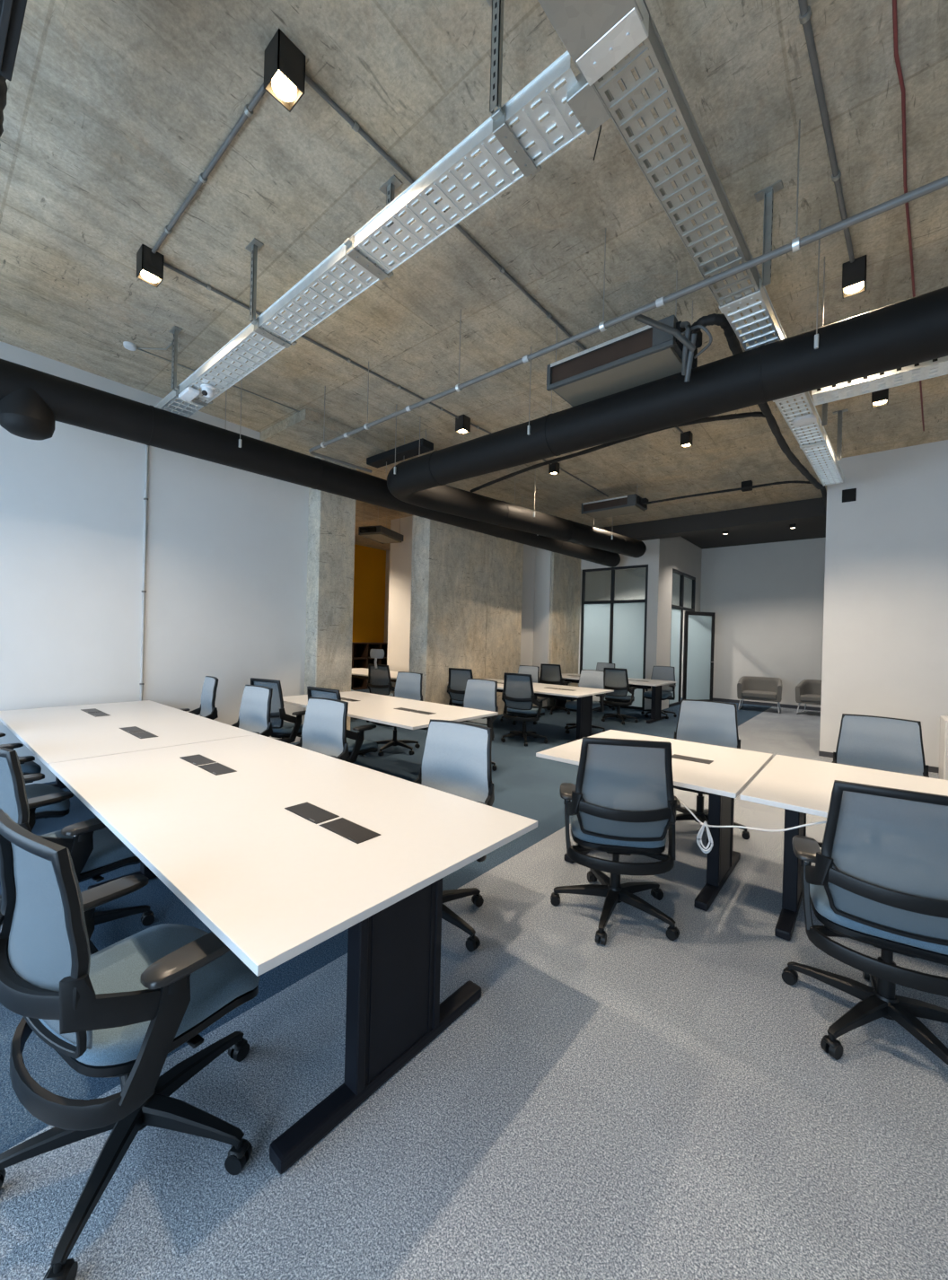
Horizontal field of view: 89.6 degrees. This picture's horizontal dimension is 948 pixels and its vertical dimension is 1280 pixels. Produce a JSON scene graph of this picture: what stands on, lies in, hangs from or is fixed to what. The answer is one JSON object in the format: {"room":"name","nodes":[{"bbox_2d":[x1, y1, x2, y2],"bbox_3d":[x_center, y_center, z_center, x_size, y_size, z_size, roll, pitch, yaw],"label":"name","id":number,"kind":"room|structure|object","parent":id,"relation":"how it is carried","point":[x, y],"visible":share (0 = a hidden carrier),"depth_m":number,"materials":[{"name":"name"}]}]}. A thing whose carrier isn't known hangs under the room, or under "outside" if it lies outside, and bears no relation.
{"room":"open-plan office","nodes":[
{"label":"open-plan office","id":0,"kind":"room"},
{"bbox_2d":[0,341,308,785],"bbox_3d":[-4.404,-0.661,4.347,0.200,4.060,6.210,2,0,40],"label":"wall","id":1,"kind":"structure","parent":0,"point":[227,547],"depth_m":5.12,"materials":[{"name":"white paint"}]},
{"bbox_2d":[139,444,148,701],"bbox_3d":[-3.570,-0.574,5.166,0.031,3.880,0.036,2,0,40],"label":"conduit","id":2,"kind":"object","parent":1,"relation":"attached to","point":[145,498],"visible":0.66,"depth_m":5.16,"materials":[{"name":"silver metal"}]},
{"bbox_2d":[259,408,396,470],"bbox_3d":[-2.194,-2.584,6.566,1.900,0.119,1.400,2,0,40],"label":"ceiling slab","id":3,"kind":"structure","parent":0,"point":[302,431],"depth_m":6.02,"materials":[{"name":"concrete"}]},
{"bbox_2d":[303,455,356,730],"bbox_3d":[-2.202,-0.616,6.937,0.700,4.060,0.590,2,0,40],"label":"column","id":4,"kind":"structure","parent":0,"point":[331,521],"depth_m":6.65,"materials":[{"name":"concrete"}]},
{"bbox_2d":[351,544,385,642],"bbox_3d":[-4.696,-0.702,12.140,0.200,4.060,6.600,2,0,40],"label":"wall","id":5,"kind":"structure","parent":0,"point":[370,563],"depth_m":13.92,"materials":[{"name":"yellow paint"}]},
{"bbox_2d":[384,550,389,642],"bbox_3d":[-0.768,-0.604,12.866,4.900,4.060,0.150,2,0,40],"label":"wall","id":6,"kind":"structure","parent":0,"point":[387,574],"depth_m":14.32,"materials":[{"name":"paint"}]},
{"bbox_2d":[386,515,412,693],"bbox_3d":[-0.991,-0.597,9.925,2.230,4.060,0.150,2,0,40],"label":"wall","id":7,"kind":"structure","parent":0,"point":[400,554],"depth_m":10.34,"materials":[{"name":"white paint"}]},
{"bbox_2d":[409,515,488,721],"bbox_3d":[-0.419,-0.577,8.542,0.420,4.060,1.560,2,0,40],"label":"column","id":8,"kind":"structure","parent":0,"point":[449,566],"depth_m":8.14,"materials":[{"name":"concrete"}]},
{"bbox_2d":[0,0,947,550],"bbox_3d":[0.563,-2.676,7.133,15.600,0.200,16.800,2,0,40],"label":"ceiling","id":9,"kind":"structure","parent":0,"point":[115,110],"depth_m":2.87,"materials":[{"name":"concrete"}]},
{"bbox_2d":[0,0,26,80],"bbox_3d":[-1.381,-2.315,1.137,1.520,0.572,0.553,2,0,40],"label":"air conditioner","id":10,"kind":"object","parent":9,"relation":"hanging from","point":[12,12],"visible":1,"depth_m":1.60,"materials":[{"name":"metal"}]},
{"bbox_2d":[0,74,8,146],"bbox_3d":[-2.685,-2.128,2.475,2.416,0.140,0.150,2,0,38],"label":"insulated pipe","id":11,"kind":"object","parent":10,"relation":"attached to","point":[4,88],"visible":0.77,"depth_m":1.84,"materials":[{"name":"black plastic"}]},
{"bbox_2d":[136,244,163,287],"bbox_3d":[-2.210,-2.549,3.257,0.124,0.165,0.124,2,0,40],"label":"ceiling spotlight","id":12,"kind":"object","parent":9,"relation":"attached to","point":[149,265],"visible":1,"depth_m":3.23,"materials":[{"name":"black metal"}]},
{"bbox_2d":[151,82,266,253],"bbox_3d":[-1.521,-2.595,2.683,1.650,0.037,0.037,2,0,40],"label":"conduit","id":13,"kind":"object","parent":9,"relation":"attached to","point":[249,109],"visible":0.92,"depth_m":2.58,"materials":[{"name":"metal"}]},
{"bbox_2d":[138,349,299,412],"bbox_3d":[-2.534,-2.639,4.917,0.012,0.011,1.572,2,0,42],"label":"conduit","id":14,"kind":"object","parent":9,"relation":"attached to","point":[138,349],"visible":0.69,"depth_m":4.96,"materials":[{"name":"metal"}]},
{"bbox_2d":[263,27,305,112],"bbox_3d":[-0.836,-2.509,2.110,0.124,0.165,0.124,2,0,40],"label":"ceiling spotlight","id":15,"kind":"object","parent":9,"relation":"attached to","point":[284,62],"visible":1,"depth_m":2.08,"materials":[{"name":"black metal"}]},
{"bbox_2d":[0,358,620,567],"bbox_3d":[-1.142,-2.072,6.135,0.370,1.087,12.329,2,0,44],"label":"ventilation duct","id":16,"kind":"object","parent":9,"relation":"hanging from","point":[31,400],"visible":0.82,"depth_m":4.41,"materials":[{"name":"black metal"}]},
{"bbox_2d":[154,0,585,417],"bbox_3d":[-1.510,-2.338,3.389,5.027,0.547,0.345,2,0,40],"label":"cable tray","id":17,"kind":"object","parent":9,"relation":"hanging from","point":[526,162],"visible":0.85,"depth_m":2.33,"materials":[{"name":"metal"}]},
{"bbox_2d":[154,390,203,417],"bbox_3d":[-2.956,-2.153,4.593,1.272,0.066,0.241,2,0,40],"label":"tray","id":18,"kind":"object","parent":17,"relation":"on","point":[173,395],"depth_m":4.32,"materials":[{"name":"metal"}]},
{"bbox_2d":[178,386,199,402],"bbox_3d":[-2.413,-2.080,4.044,0.220,0.035,0.090,2,0,40],"label":"wireless access point","id":19,"kind":"object","parent":17,"relation":"attached to","point":[188,393],"visible":1,"depth_m":4.01,"materials":[{"name":"white plastic"}]},
{"bbox_2d":[200,384,215,398],"bbox_3d":[-2.208,-2.053,3.963,0.110,0.085,0.110,2,0,10],"label":"security camera","id":20,"kind":"object","parent":17,"relation":"attached to","point":[207,390],"visible":1,"depth_m":3.93,"materials":[{"name":"white plastic"}]},
{"bbox_2d":[177,323,285,403],"bbox_3d":[-1.935,-2.123,3.740,1.372,0.066,0.241,2,0,40],"label":"tray","id":21,"kind":"object","parent":17,"relation":"on","point":[242,337],"depth_m":3.62,"materials":[{"name":"metal"}]},
{"bbox_2d":[255,243,379,343],"bbox_3d":[-1.007,-2.096,2.965,1.032,0.066,0.241,2,0,40],"label":"tray","id":22,"kind":"object","parent":17,"relation":"on","point":[326,267],"depth_m":2.89,"materials":[{"name":"metal"}]},
{"bbox_2d":[350,115,524,273],"bbox_3d":[-0.217,-2.073,2.305,1.012,0.066,0.241,2,0,40],"label":"tray","id":23,"kind":"object","parent":17,"relation":"on","point":[480,138],"depth_m":2.22,"materials":[{"name":"metal"}]},
{"bbox_2d":[500,50,585,166],"bbox_3d":[0.295,-2.058,1.877,0.307,0.066,0.241,2,0,40],"label":"tray","id":24,"kind":"object","parent":17,"relation":"on","point":[543,87],"depth_m":1.86,"materials":[{"name":"metal"}]},
{"bbox_2d":[358,503,403,543],"bbox_3d":[-1.881,-2.344,9.595,0.503,0.610,1.020,2,0,20],"label":"air conditioner","id":25,"kind":"object","parent":9,"relation":"hanging from","point":[381,534],"visible":0.97,"depth_m":9.40,"materials":[{"name":"grey metal"}]},
{"bbox_2d":[163,262,608,497],"bbox_3d":[0.116,-2.566,5.822,0.087,0.034,6.784,2,0,42],"label":"conduit","id":26,"kind":"object","parent":9,"relation":"attached to","point":[208,286],"visible":0.66,"depth_m":4.36,"materials":[{"name":"metal"}]},
{"bbox_2d":[366,429,433,468],"bbox_3d":[-0.977,-2.490,6.201,1.100,0.245,0.200,2,0,40],"label":"air conditioner","id":27,"kind":"object","parent":9,"relation":"hanging from","point":[412,449],"visible":0.86,"depth_m":6.10,"materials":[{"name":"black metal"}]},
{"bbox_2d":[455,414,470,435],"bbox_3d":[-0.131,-2.505,5.559,0.124,0.165,0.124,2,0,40],"label":"ceiling spotlight","id":28,"kind":"object","parent":9,"relation":"attached to","point":[462,424],"visible":0.98,"depth_m":5.52,"materials":[{"name":"black metal"}]},
{"bbox_2d":[305,73,683,433],"bbox_3d":[0.837,-2.540,3.985,0.089,0.034,4.886,2,0,43],"label":"conduit","id":29,"kind":"object","parent":9,"relation":"attached to","point":[355,125],"visible":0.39,"depth_m":2.63,"materials":[{"name":"metal"}]},
{"bbox_2d":[580,491,648,518],"bbox_3d":[2.417,-2.343,8.053,1.070,0.380,0.503,2,0,40],"label":"air conditioner","id":30,"kind":"object","parent":9,"relation":"hanging from","point":[630,504],"visible":1,"depth_m":7.93,"materials":[{"name":"grey metal"}]},
{"bbox_2d":[648,480,811,504],"bbox_3d":[3.758,-2.224,7.173,2.201,0.098,0.140,2,0,29],"label":"insulated pipe","id":31,"kind":"object","parent":30,"relation":"attached to","point":[793,481],"visible":0.99,"depth_m":7.08,"materials":[{"name":"black plastic"}]},
{"bbox_2d":[308,119,947,473],"bbox_3d":[1.533,-2.217,2.865,8.019,0.632,0.828,2,0,40],"label":"conduit","id":32,"kind":"object","parent":9,"relation":"hanging from","point":[796,243],"visible":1,"depth_m":2.66,"materials":[{"name":"metal"}]},
{"bbox_2d":[546,270,712,406],"bbox_3d":[1.096,-2.144,3.474,1.232,0.807,0.980,2,0,40],"label":"air conditioner","id":33,"kind":"object","parent":9,"relation":"hanging from","point":[658,349],"visible":0.93,"depth_m":3.50,"materials":[{"name":"grey metal"}]},
{"bbox_2d":[683,313,826,516],"bbox_3d":[3.771,-2.051,5.532,0.274,0.214,6.635,2,0,43],"label":"insulated pipe","id":34,"kind":"object","parent":33,"relation":"attached to","point":[719,320],"visible":0.72,"depth_m":4.21,"materials":[{"name":"black plastic"}]},
{"bbox_2d":[470,412,767,492],"bbox_3d":[1.226,-2.055,5.347,3.543,0.124,0.260,2,0,41],"label":"insulated pipe","id":35,"kind":"object","parent":34,"relation":"attached to","point":[749,414],"visible":0.85,"depth_m":5.06,"materials":[{"name":"black plastic"}]},
{"bbox_2d":[386,219,947,557],"bbox_3d":[3.677,-2.025,5.323,7.873,0.927,5.911,2,0,40],"label":"ventilation duct","id":36,"kind":"object","parent":9,"relation":"hanging from","point":[913,330],"visible":1,"depth_m":3.48,"materials":[{"name":"black metal"}]},
{"bbox_2d":[680,430,692,447],"bbox_3d":[2.592,-2.444,5.825,0.110,0.150,0.110,2,0,40],"label":"ceiling spotlight","id":37,"kind":"object","parent":9,"relation":"attached to","point":[687,437],"visible":1,"depth_m":5.79,"materials":[{"name":"black metal"}]},
{"bbox_2d":[537,0,848,486],"bbox_3d":[1.935,-2.236,3.187,0.395,0.572,7.312,2,0,43],"label":"cable tray","id":38,"kind":"object","parent":9,"relation":"hanging from","point":[598,35],"visible":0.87,"depth_m":1.94,"materials":[{"name":"metal"}]},
{"bbox_2d":[721,280,786,350],"bbox_3d":[2.026,-1.994,3.289,0.216,0.076,1.392,2,0,43],"label":"tray","id":39,"kind":"object","parent":38,"relation":"on","point":[732,313],"depth_m":2.95,"materials":[{"name":"metal"}]},
{"bbox_2d":[774,391,826,446],"bbox_3d":[2.927,-1.975,4.261,0.216,0.076,1.242,2,0,43],"label":"tray","id":40,"kind":"object","parent":38,"relation":"on","point":[783,406],"depth_m":4.20,"materials":[{"name":"metal"}]},
{"bbox_2d":[792,414,817,426],"bbox_3d":[2.903,-1.919,4.188,0.176,0.030,0.176,2,0,40],"label":"wireless access point","id":41,"kind":"object","parent":38,"relation":"attached to","point":[804,420],"visible":1,"depth_m":4.16,"materials":[{"name":"white plastic"}]},
{"bbox_2d":[801,435,844,486],"bbox_3d":[3.886,-1.955,5.294,0.216,0.076,1.562,2,0,43],"label":"tray","id":42,"kind":"object","parent":38,"relation":"on","point":[808,451],"depth_m":5.19,"materials":[{"name":"metal"}]},
{"bbox_2d":[597,497,825,540],"bbox_3d":[3.401,-2.357,10.542,15.600,0.319,0.360,2,0,40],"label":"ceiling beam","id":43,"kind":"structure","parent":9,"relation":"attached to","point":[808,510],"depth_m":9.15,"materials":[{"name":"black paint"}]},
{"bbox_2d":[797,0,854,263],"bbox_3d":[1.450,-2.516,2.038,0.057,0.041,3.024,2,0,43],"label":"conduit","id":44,"kind":"object","parent":9,"relation":"attached to","point":[805,12],"visible":1,"depth_m":2.25,"materials":[{"name":"metal"}]},
{"bbox_2d":[841,254,867,298],"bbox_3d":[2.544,-2.426,3.194,0.124,0.165,0.124,2,0,40],"label":"ceiling spotlight","id":45,"kind":"object","parent":9,"relation":"attached to","point":[854,274],"visible":1,"depth_m":3.16,"materials":[{"name":"black metal"}]},
{"bbox_2d":[811,355,947,405],"bbox_3d":[4.157,-2.175,2.669,3.692,0.577,0.288,2,0,40],"label":"cable tray","id":46,"kind":"object","parent":9,"relation":"hanging from","point":[936,367],"visible":0.96,"depth_m":3.58,"materials":[{"name":"metal"}]},
{"bbox_2d":[871,388,888,407],"bbox_3d":[3.973,-2.396,4.672,0.124,0.165,0.124,2,0,40],"label":"ceiling spotlight","id":47,"kind":"object","parent":9,"relation":"attached to","point":[879,398],"visible":0.84,"depth_m":4.64,"materials":[{"name":"black metal"}]},
{"bbox_2d":[892,0,924,430],"bbox_3d":[3.110,-2.485,3.376,0.040,0.013,6.116,2,0,44],"label":"cable","id":48,"kind":"object","parent":9,"relation":"attached to","point":[894,2],"visible":0.89,"depth_m":2.36,"materials":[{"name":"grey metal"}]},
{"bbox_2d":[0,688,947,1279],"bbox_3d":[0.455,1.542,7.150,15.600,0.120,16.800,2,0,40],"label":"floor","id":49,"kind":"structure","parent":0,"point":[643,1104],"depth_m":1.54,"materials":[{"name":"grey carpet"}]},
{"bbox_2d":[0,732,46,818],"bbox_3d":[-3.537,0.888,3.513,0.706,1.014,0.689,2,0,36],"label":"office chair","id":50,"kind":"object","parent":49,"relation":"on","point":[28,767],"visible":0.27,"depth_m":3.50,"materials":[{"name":"black fabric"}]},
{"bbox_2d":[17,755,70,819],"bbox_3d":[-2.768,0.910,2.807,0.694,1.014,0.663,2,0,43],"label":"office chair","id":51,"kind":"object","parent":49,"relation":"on","point":[58,810],"visible":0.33,"depth_m":2.85,"materials":[{"name":"black plastic"}]},
{"bbox_2d":[0,746,154,955],"bbox_3d":[-1.877,0.935,2.204,0.668,1.013,0.680,2,0,28],"label":"office chair","id":52,"kind":"object","parent":49,"relation":"on","point":[95,850],"visible":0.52,"depth_m":2.08,"materials":[{"name":"black plastic"}]},
{"bbox_2d":[0,700,257,788],"bbox_3d":[-2.952,1.033,3.913,2.460,0.738,1.190,2,0,40],"label":"desk","id":53,"kind":"object","parent":49,"relation":"on","point":[55,734],"visible":0.56,"depth_m":3.63,"materials":[{"name":"white laminate"}]},
{"bbox_2d":[0,808,259,1279],"bbox_3d":[-0.963,0.963,1.415,0.694,1.014,0.676,2,0,31],"label":"office chair","id":54,"kind":"object","parent":49,"relation":"on","point":[118,1010],"visible":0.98,"depth_m":1.18,"materials":[{"name":"black plastic"}]},
{"bbox_2d":[176,675,218,719],"bbox_3d":[-2.996,0.895,4.918,0.673,1.013,0.670,1,0,-42],"label":"office chair","id":55,"kind":"object","parent":49,"relation":"on","point":[207,709],"visible":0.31,"depth_m":5.11,"materials":[{"name":"black fabric"}]},
{"bbox_2d":[231,684,272,736],"bbox_3d":[-2.108,0.921,4.097,0.667,1.013,0.678,2,0,36],"label":"office chair","id":56,"kind":"object","parent":49,"relation":"on","point":[254,715],"visible":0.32,"depth_m":4.33,"materials":[{"name":"black fabric"}]},
{"bbox_2d":[250,677,306,743],"bbox_3d":[-2.101,0.917,5.247,0.678,1.013,0.660,2,0,26],"label":"office chair","id":57,"kind":"object","parent":49,"relation":"on","point":[288,732],"visible":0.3,"depth_m":5.01,"materials":[{"name":"black fabric"}]},
{"bbox_2d":[47,734,537,1174],"bbox_3d":[-1.061,1.089,2.333,2.450,0.738,1.190,2,0,40],"label":"desk","id":58,"kind":"object","parent":49,"relation":"on","point":[279,848],"visible":0.97,"depth_m":1.72,"materials":[{"name":"white laminate"}]},
{"bbox_2d":[295,697,349,761],"bbox_3d":[-1.255,0.946,3.387,0.676,1.013,0.665,2,0,34],"label":"office chair","id":59,"kind":"object","parent":49,"relation":"on","point":[324,728],"visible":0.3,"depth_m":3.58,"materials":[{"name":"black fabric"}]},
{"bbox_2d":[306,685,377,762],"bbox_3d":[-1.219,0.943,4.571,0.682,1.014,0.665,2,0,34],"label":"office chair","id":60,"kind":"object","parent":49,"relation":"on","point":[357,745],"visible":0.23,"depth_m":4.34,"materials":[{"name":"black plastic"}]},
{"bbox_2d":[351,642,387,690],"bbox_3d":[-3.171,0.717,13.475,0.488,1.290,1.900,2,0,40],"label":"bookcase","id":61,"kind":"object","parent":49,"relation":"on","point":[361,658],"visible":0.35,"depth_m":13.55,"materials":[{"name":"brown wood"}]},
{"bbox_2d":[350,667,397,689],"bbox_3d":[-2.014,1.034,9.833,2.450,0.734,1.100,2,0,40],"label":"desk","id":62,"kind":"object","parent":49,"relation":"on","point":[357,672],"visible":0.15,"depth_m":9.88,"materials":[{"name":"white laminate"}]},
{"bbox_2d":[366,648,394,722],"bbox_3d":[-1.485,0.792,8.282,0.669,1.270,0.699,2,0,28],"label":"office chair","id":63,"kind":"object","parent":49,"relation":"on","point":[379,682],"visible":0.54,"depth_m":8.04,"materials":[{"name":"grey fabric"}]},
{"bbox_2d":[282,691,498,729],"bbox_3d":[-1.082,1.076,5.256,2.450,0.738,1.190,2,0,40],"label":"desk","id":64,"kind":"object","parent":49,"relation":"on","point":[398,712],"visible":0.38,"depth_m":4.91,"materials":[{"name":"white laminate"}]},
{"bbox_2d":[370,671,422,755],"bbox_3d":[-1.017,0.940,6.232,0.666,1.013,0.676,2,0,34],"label":"office chair","id":65,"kind":"object","parent":49,"relation":"on","point":[408,685],"visible":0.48,"depth_m":6.39,"materials":[{"name":"black fabric"}]},
{"bbox_2d":[413,718,494,951],"bbox_3d":[-0.234,0.976,2.490,0.666,1.013,0.676,2,0,34],"label":"office chair","id":66,"kind":"object","parent":49,"relation":"on","point":[456,759],"visible":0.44,"depth_m":2.68,"materials":[{"name":"black fabric"}]},
{"bbox_2d":[447,667,485,725],"bbox_3d":[-0.086,0.958,7.765,0.670,1.013,0.673,2,0,32],"label":"office chair","id":67,"kind":"object","parent":49,"relation":"on","point":[458,678],"visible":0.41,"depth_m":7.59,"materials":[{"name":"black fabric"}]},
{"bbox_2d":[461,678,498,771],"bbox_3d":[-0.096,0.967,5.439,0.668,1.013,0.680,2,0,38],"label":"office chair","id":68,"kind":"object","parent":49,"relation":"on","point":[480,694],"visible":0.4,"depth_m":5.61,"materials":[{"name":"black fabric"}]},
{"bbox_2d":[499,665,539,725],"bbox_3d":[0.853,0.978,8.625,0.668,1.013,0.680,2,0,40],"label":"office chair","id":69,"kind":"object","parent":49,"relation":"on","point":[534,670],"visible":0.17,"depth_m":8.75,"materials":[{"name":"black fabric"}]},
{"bbox_2d":[500,672,547,745],"bbox_3d":[0.766,0.983,7.042,0.702,1.014,0.685,2,0,32],"label":"office chair","id":70,"kind":"object","parent":49,"relation":"on","point":[518,696],"visible":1,"depth_m":6.82,"materials":[{"name":"black fabric"}]},
{"bbox_2d":[483,678,613,743],"bbox_3d":[0.860,1.115,7.816,2.450,0.738,1.190,2,0,40],"label":"desk","id":71,"kind":"object","parent":49,"relation":"on","point":[583,696],"visible":0.48,"depth_m":7.18,"materials":[{"name":"white laminate"}]},
{"bbox_2d":[539,663,571,714],"bbox_3d":[1.694,0.995,9.879,0.666,1.013,0.676,2,0,34],"label":"office chair","id":72,"kind":"object","parent":49,"relation":"on","point":[549,673],"visible":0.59,"depth_m":9.69,"materials":[{"name":"black fabric"}]},
{"bbox_2d":[564,669,605,734],"bbox_3d":[1.798,1.006,7.845,0.667,1.013,0.678,2,0,42],"label":"office chair","id":73,"kind":"object","parent":49,"relation":"on","point":[592,679],"visible":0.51,"depth_m":7.91,"materials":[{"name":"black fabric"}]},
{"bbox_2d":[596,662,614,710],"bbox_3d":[2.820,1.021,10.591,0.668,1.013,0.680,2,0,40],"label":"office chair","id":74,"kind":"object","parent":49,"relation":"on","point":[600,666],"visible":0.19,"depth_m":10.80,"materials":[{"name":"black fabric"}]},
{"bbox_2d":[539,673,676,723],"bbox_3d":[2.709,1.154,9.828,2.450,0.738,1.190,2,0,40],"label":"desk","id":75,"kind":"object","parent":49,"relation":"on","point":[656,685],"visible":0.66,"depth_m":9.22,"materials":[{"name":"white laminate"}]},
{"bbox_2d":[550,736,680,945],"bbox_3d":[0.777,1.001,2.658,0.668,1.013,0.680,2,0,10],"label":"office chair","id":76,"kind":"object","parent":49,"relation":"on","point":[624,802],"visible":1,"depth_m":2.42,"materials":[{"name":"black fabric"}]},
{"bbox_2d":[601,667,638,724],"bbox_3d":[2.747,1.026,9.010,0.682,1.014,0.665,2,0,34],"label":"office chair","id":77,"kind":"object","parent":49,"relation":"on","point":[616,679],"visible":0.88,"depth_m":8.79,"materials":[{"name":"black fabric"}]},
{"bbox_2d":[535,729,772,911],"bbox_3d":[1.249,1.144,3.282,1.200,0.738,1.190,2,0,40],"label":"desk","id":78,"kind":"object","parent":49,"relation":"on","point":[723,773],"visible":0.6,"depth_m":2.98,"materials":[{"name":"white laminate"}]},
{"bbox_2d":[674,794,826,853],"bbox_3d":[1.347,0.969,2.450,0.835,0.321,0.095,2,0,40],"label":"power cable","id":79,"kind":"object","parent":78,"relation":"hanging from","point":[705,824],"visible":0.88,"depth_m":2.50,"materials":[{"name":"white plastic"}]},
{"bbox_2d":[640,666,676,718],"bbox_3d":[3.763,1.048,9.763,0.666,1.013,0.676,2,0,40],"label":"office chair","id":80,"kind":"object","parent":49,"relation":"on","point":[659,672],"visible":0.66,"depth_m":9.83,"materials":[{"name":"black fabric"}]},
{"bbox_2d":[673,699,749,845],"bbox_3d":[1.854,1.024,3.853,0.667,1.013,0.678,2,0,34],"label":"office chair","id":81,"kind":"object","parent":49,"relation":"on","point":[712,723],"visible":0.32,"depth_m":4.03,"materials":[{"name":"black fabric"}]},
{"bbox_2d":[736,675,782,713],"bbox_3d":[6.628,1.248,11.068,0.880,0.757,0.701,2,0,35],"label":"armchair","id":82,"kind":"object","parent":49,"relation":"on","point":[750,688],"visible":1,"depth_m":11.03,"materials":[{"name":"beige fabric"}]},
{"bbox_2d":[741,690,777,699],"bbox_3d":[6.594,1.258,11.019,0.680,0.130,0.580,2,0,35],"label":"seat cushion","id":83,"kind":"object","parent":82,"relation":"on","point":[745,694],"depth_m":10.85,"materials":[{"name":"beige fabric"}]},
{"bbox_2d":[795,679,821,714],"bbox_3d":[7.648,1.276,10.476,0.701,0.757,0.880,1,0,-42],"label":"armchair","id":84,"kind":"object","parent":49,"relation":"on","point":[808,691],"visible":0.5,"depth_m":10.63,"materials":[{"name":"beige fabric"}]},
{"bbox_2d":[799,693,821,702],"bbox_3d":[7.604,1.287,10.437,0.580,0.130,0.680,1,0,-42],"label":"seat cushion","id":85,"kind":"object","parent":84,"relation":"on","point":[803,697],"depth_m":10.39,"materials":[{"name":"beige fabric"}]},
{"bbox_2d":[740,754,947,940],"bbox_3d":[2.185,1.171,2.500,1.200,0.738,1.190,2,0,40],"label":"desk","id":86,"kind":"object","parent":49,"relation":"on","point":[799,786],"visible":0.73,"depth_m":2.64,"materials":[{"name":"white laminate"}]},
{"bbox_2d":[781,780,947,1065],"bbox_3d":[1.646,1.028,1.893,0.681,1.014,0.664,2,0,28],"label":"office chair","id":87,"kind":"object","parent":49,"relation":"on","point":[878,878],"visible":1,"depth_m":1.72,"materials":[{"name":"black plastic"}]},
{"bbox_2d":[817,713,929,847],"bbox_3d":[2.688,1.048,3.218,0.667,1.013,0.678,2,0,42],"label":"office chair","id":88,"kind":"object","parent":49,"relation":"on","point":[890,744],"visible":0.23,"depth_m":3.38,"materials":[{"name":"black fabric"}]},
{"bbox_2d":[938,715,947,780],"bbox_3d":[5.516,1.251,5.118,0.720,0.740,0.540,2,0,40],"label":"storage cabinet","id":89,"kind":"object","parent":49,"relation":"on","point":[943,720],"visible":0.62,"depth_m":5.24,"materials":[{"name":"white laminate"}]},
{"bbox_2d":[484,534,523,714],"bbox_3d":[0.458,-0.558,9.597,0.415,4.060,1.175,2,0,40],"label":"pillar","id":90,"kind":"structure","parent":0,"point":[504,556],"depth_m":9.42,"materials":[{"name":"concrete"}]},
{"bbox_2d":[520,543,535,666],"bbox_3d":[0.906,-0.551,10.582,0.400,4.060,0.910,2,0,40],"label":"wall strip","id":91,"kind":"object","parent":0,"point":[529,551],"visible":0.14,"depth_m":10.61,"materials":[{"name":"white paint"}]},
{"bbox_2d":[532,547,552,706],"bbox_3d":[1.367,-0.540,10.822,0.800,4.060,0.050,2,0,40],"label":"wall","id":92,"kind":"structure","parent":0,"point":[543,558],"depth_m":10.66,"materials":[{"name":"white paint"}]},
{"bbox_2d":[547,552,580,705],"bbox_3d":[1.933,-0.527,11.228,0.550,4.060,1.300,2,0,40],"label":"column","id":93,"kind":"structure","parent":0,"point":[565,570],"depth_m":10.99,"materials":[{"name":"concrete"}]},
{"bbox_2d":[580,539,655,709],"bbox_3d":[3.168,-0.495,11.108,2.000,4.060,0.100,2,0,40],"label":"wall","id":94,"kind":"structure","parent":0,"point":[648,557],"depth_m":10.49,"materials":[{"name":"white paint"}]},
{"bbox_2d":[579,564,648,710],"bbox_3d":[3.211,-0.074,11.065,1.600,3.220,0.060,2,0,40],"label":"glass partition","id":95,"kind":"structure","parent":94,"relation":"in","point":[612,631],"depth_m":11.00,"materials":[{"name":"white glass"}]},
{"bbox_2d":[649,536,701,710],"bbox_3d":[5.000,-0.451,11.663,0.100,4.060,3.300,2,0,40],"label":"wall","id":96,"kind":"structure","parent":0,"point":[677,553],"depth_m":10.81,"materials":[{"name":"white paint"}]},
{"bbox_2d":[668,568,695,707],"bbox_3d":[5.143,-0.038,11.849,0.080,3.240,1.940,2,0,40],"label":"window","id":97,"kind":"structure","parent":96,"relation":"in","point":[677,611],"depth_m":11.68,"materials":[{"name":"white glass"}]},
{"bbox_2d":[682,611,715,701],"bbox_3d":[5.635,0.440,11.936,0.920,2.290,0.089,1,0,-18],"label":"door","id":98,"kind":"structure","parent":96,"relation":"in","point":[698,647],"depth_m":11.95,"materials":[{"name":"white glass"}]},
{"bbox_2d":[578,537,825,707],"bbox_3d":[7.157,-0.397,12.141,11.400,4.060,0.200,2,0,40],"label":"wall","id":99,"kind":"structure","parent":0,"point":[767,600],"depth_m":12.02,"materials":[{"name":"white paint"}]},
{"bbox_2d":[712,697,820,710],"bbox_3d":[8.725,1.640,10.657,7.000,0.080,0.015,2,0,40],"label":"baseboard","id":100,"kind":"structure","parent":99,"relation":"attached to","point":[714,698],"depth_m":11.85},
{"bbox_2d":[819,439,947,767],"bbox_3d":[6.376,-0.389,5.380,3.930,4.060,0.180,2,0,40],"label":"wall","id":101,"kind":"structure","parent":0,"point":[885,641],"depth_m":6.14,"materials":[{"name":"white paint"}]},
{"bbox_2d":[841,488,856,502],"bbox_3d":[5.025,-1.938,6.400,0.150,0.170,0.024,2,0,40],"label":"wall speaker","id":102,"kind":"object","parent":101,"relation":"attached to","point":[847,495],"visible":1,"depth_m":6.39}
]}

